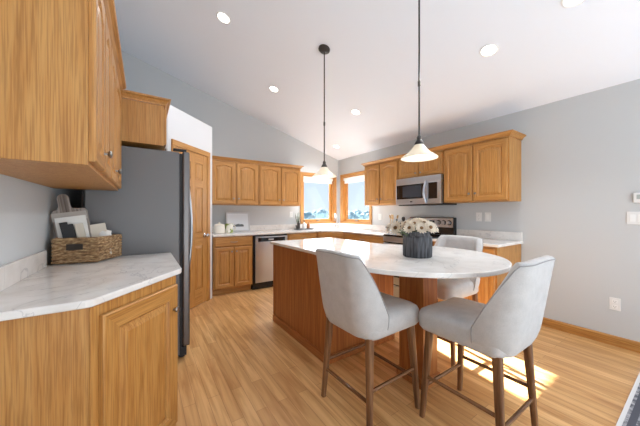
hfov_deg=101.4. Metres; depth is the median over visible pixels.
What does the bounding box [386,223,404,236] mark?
flower
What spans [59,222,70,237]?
book
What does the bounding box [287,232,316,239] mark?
base cabinet
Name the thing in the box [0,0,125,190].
upper cabinet
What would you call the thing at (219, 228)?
canister
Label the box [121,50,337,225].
wall
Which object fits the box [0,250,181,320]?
countertop
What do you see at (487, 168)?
upper cabinet
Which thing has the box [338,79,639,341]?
wall
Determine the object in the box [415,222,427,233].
flower
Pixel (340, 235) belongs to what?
base cabinet
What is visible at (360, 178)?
roller blind
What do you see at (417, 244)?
vase
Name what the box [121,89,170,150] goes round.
upper cabinet
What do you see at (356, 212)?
tree
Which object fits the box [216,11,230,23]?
recessed light
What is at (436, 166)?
upper cabinet
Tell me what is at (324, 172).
pendant lamp
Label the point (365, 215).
tree
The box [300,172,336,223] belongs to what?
window
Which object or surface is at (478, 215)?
wall outlet
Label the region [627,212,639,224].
wall switch
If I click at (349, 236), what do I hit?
base cabinet
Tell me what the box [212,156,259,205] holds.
upper cabinet
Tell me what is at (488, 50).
recessed light
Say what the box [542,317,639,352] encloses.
baseboard
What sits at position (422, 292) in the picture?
pedestal
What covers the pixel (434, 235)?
cooktop
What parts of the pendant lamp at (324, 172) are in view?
lamp shade, rod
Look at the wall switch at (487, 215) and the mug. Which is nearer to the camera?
the wall switch at (487, 215)
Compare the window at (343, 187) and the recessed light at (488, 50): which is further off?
the window at (343, 187)
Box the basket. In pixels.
[51,234,121,263]
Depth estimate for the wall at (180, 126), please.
3.38 m
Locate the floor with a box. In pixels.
[176,287,639,425]
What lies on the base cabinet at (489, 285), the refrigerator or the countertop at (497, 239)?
the countertop at (497, 239)
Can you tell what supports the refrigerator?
on the floor
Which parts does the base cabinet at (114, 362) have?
door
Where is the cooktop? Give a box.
[383,233,439,238]
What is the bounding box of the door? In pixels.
[171,139,209,308]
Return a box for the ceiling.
[114,0,639,159]
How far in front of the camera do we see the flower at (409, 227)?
1.88 m
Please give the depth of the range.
3.74 m
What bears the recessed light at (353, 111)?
in the ceiling
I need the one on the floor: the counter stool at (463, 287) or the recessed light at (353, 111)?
the counter stool at (463, 287)
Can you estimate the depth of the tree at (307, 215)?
62.34 m
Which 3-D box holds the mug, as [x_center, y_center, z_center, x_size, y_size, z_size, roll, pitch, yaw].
[-1.488,0.250,4.328,0.161,0.150,0.132,0,0,0]
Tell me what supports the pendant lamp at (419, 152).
hanging from the ceiling
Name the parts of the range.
oven door, rail, storage drawer, control panel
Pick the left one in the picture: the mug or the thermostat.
the mug
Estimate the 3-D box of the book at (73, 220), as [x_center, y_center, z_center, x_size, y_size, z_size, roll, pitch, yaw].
[-1.617,0.158,1.726,0.191,0.293,0.030,0,0,-34]
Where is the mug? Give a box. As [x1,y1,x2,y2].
[225,223,235,232]
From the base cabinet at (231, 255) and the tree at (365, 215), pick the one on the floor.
the base cabinet at (231, 255)
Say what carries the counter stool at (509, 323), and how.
on the floor
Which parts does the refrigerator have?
door, handle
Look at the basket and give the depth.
1.69 m
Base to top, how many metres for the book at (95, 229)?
0.237 m
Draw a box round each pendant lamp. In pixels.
[312,44,335,177]
[401,0,437,161]
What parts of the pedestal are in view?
trim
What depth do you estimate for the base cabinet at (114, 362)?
1.02 m
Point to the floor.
(239, 367)
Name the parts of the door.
raised panel, raised panel, raised panel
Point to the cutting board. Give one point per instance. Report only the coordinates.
(64, 209)
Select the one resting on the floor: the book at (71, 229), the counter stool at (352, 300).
the counter stool at (352, 300)
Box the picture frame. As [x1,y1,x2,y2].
[226,212,249,231]
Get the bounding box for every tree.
[304,211,314,218]
[312,208,328,218]
[348,211,358,218]
[354,210,362,215]
[358,211,368,218]
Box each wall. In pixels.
[0,174,81,265]
[82,98,211,304]
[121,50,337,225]
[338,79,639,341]
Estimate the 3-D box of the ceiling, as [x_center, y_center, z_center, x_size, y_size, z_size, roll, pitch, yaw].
[0.928,-1.857,1.437,4.465,1.417,8.350,0,0,-34]
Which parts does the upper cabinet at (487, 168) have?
door, crown moulding, door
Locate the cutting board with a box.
[51,194,91,237]
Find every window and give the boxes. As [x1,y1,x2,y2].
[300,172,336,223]
[340,170,371,224]
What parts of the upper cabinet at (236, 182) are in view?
door, crown moulding, door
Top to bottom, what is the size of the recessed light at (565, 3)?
0.047 m
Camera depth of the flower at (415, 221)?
1.92 m
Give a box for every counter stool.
[315,248,419,425]
[419,255,555,425]
[434,235,482,366]
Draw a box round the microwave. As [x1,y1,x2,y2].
[396,174,456,205]
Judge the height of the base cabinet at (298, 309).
0.883 m
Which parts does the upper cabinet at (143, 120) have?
crown moulding, door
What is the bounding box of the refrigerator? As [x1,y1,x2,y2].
[85,146,192,356]
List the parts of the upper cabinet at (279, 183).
door, crown moulding, door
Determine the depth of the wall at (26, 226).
1.37 m
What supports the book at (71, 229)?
in the basket
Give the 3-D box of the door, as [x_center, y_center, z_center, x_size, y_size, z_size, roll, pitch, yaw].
[-1.617,0.190,3.386,0.081,2.100,0.725,0,0,11]
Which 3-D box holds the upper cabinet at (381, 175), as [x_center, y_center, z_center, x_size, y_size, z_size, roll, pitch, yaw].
[1.123,-0.515,4.539,0.375,0.760,0.815,0,0,-34]
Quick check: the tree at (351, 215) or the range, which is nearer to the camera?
the range
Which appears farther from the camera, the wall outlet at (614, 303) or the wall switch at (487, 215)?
the wall switch at (487, 215)
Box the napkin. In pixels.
[99,230,111,235]
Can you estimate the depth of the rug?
1.64 m
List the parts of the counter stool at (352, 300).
leg, backrest, leg, seat, leg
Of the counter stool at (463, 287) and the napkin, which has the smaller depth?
the napkin
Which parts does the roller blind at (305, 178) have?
head rail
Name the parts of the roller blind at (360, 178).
head rail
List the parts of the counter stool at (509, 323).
leg, leg, seat, leg, backrest, leg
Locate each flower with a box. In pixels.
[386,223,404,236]
[390,221,408,235]
[403,222,415,232]
[409,219,419,231]
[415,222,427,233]
[425,221,436,232]
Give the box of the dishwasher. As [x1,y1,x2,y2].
[251,234,286,289]
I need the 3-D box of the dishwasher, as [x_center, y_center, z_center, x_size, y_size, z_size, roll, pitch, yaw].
[-0.973,0.799,4.589,0.600,0.881,0.617,0,0,-34]
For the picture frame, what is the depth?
4.62 m
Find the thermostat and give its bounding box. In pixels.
[633,193,639,202]
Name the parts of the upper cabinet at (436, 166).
door, crown moulding, door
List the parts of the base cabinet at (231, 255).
door, drawer, door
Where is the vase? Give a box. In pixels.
[403,231,431,257]
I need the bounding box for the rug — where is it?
[616,372,639,425]
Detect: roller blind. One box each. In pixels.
[303,176,332,183]
[343,175,364,183]
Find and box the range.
[383,217,456,297]
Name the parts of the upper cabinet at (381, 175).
door, crown moulding, door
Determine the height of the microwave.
0.405 m
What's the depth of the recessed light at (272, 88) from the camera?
3.79 m
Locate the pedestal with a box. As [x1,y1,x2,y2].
[397,276,439,388]
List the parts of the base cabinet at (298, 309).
corner post, trim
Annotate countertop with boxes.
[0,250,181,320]
[212,223,401,236]
[270,237,511,278]
[432,229,522,247]
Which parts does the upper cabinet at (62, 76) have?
door, door, knob, door, crown moulding, door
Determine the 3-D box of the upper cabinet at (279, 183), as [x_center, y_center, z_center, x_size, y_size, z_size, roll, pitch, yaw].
[-0.774,-0.515,4.910,0.880,0.760,0.375,0,0,-34]
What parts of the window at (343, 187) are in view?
sash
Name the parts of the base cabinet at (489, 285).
drawer, door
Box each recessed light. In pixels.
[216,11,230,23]
[269,86,278,92]
[351,109,360,114]
[479,44,498,56]
[561,0,584,7]
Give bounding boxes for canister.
[214,222,224,233]
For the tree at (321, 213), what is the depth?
88.90 m
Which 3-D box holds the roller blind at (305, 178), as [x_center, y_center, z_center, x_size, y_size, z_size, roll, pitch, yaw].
[-0.040,-0.707,5.671,0.763,0.121,0.050,0,0,-34]
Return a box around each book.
[54,215,89,237]
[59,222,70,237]
[67,224,76,237]
[74,223,85,237]
[90,223,111,253]
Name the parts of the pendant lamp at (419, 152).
rod, lamp shade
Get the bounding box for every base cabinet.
[0,275,179,425]
[212,235,251,295]
[273,245,394,363]
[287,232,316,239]
[317,232,343,238]
[344,233,383,243]
[433,241,520,303]
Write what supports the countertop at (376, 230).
on the base cabinet at (231, 255)
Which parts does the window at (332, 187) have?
sash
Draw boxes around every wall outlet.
[476,213,481,220]
[609,297,620,310]
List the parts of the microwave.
door, handle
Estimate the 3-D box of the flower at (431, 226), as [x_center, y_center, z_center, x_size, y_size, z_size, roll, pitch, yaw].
[0.786,0.127,1.881,0.093,0.144,0.122,0,0,4]
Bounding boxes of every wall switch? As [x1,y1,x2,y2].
[485,213,490,221]
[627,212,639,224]
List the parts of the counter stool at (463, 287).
leg, seat, backrest, leg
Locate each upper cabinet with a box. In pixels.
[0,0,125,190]
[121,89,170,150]
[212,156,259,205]
[254,161,303,205]
[361,156,398,205]
[397,145,443,178]
[442,129,525,202]
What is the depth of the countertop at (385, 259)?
1.84 m
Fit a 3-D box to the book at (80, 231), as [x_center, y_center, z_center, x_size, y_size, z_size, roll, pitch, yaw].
[-1.563,0.185,1.730,0.096,0.239,0.034,0,0,-9]
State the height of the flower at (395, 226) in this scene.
0.143 m
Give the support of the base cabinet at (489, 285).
on the floor

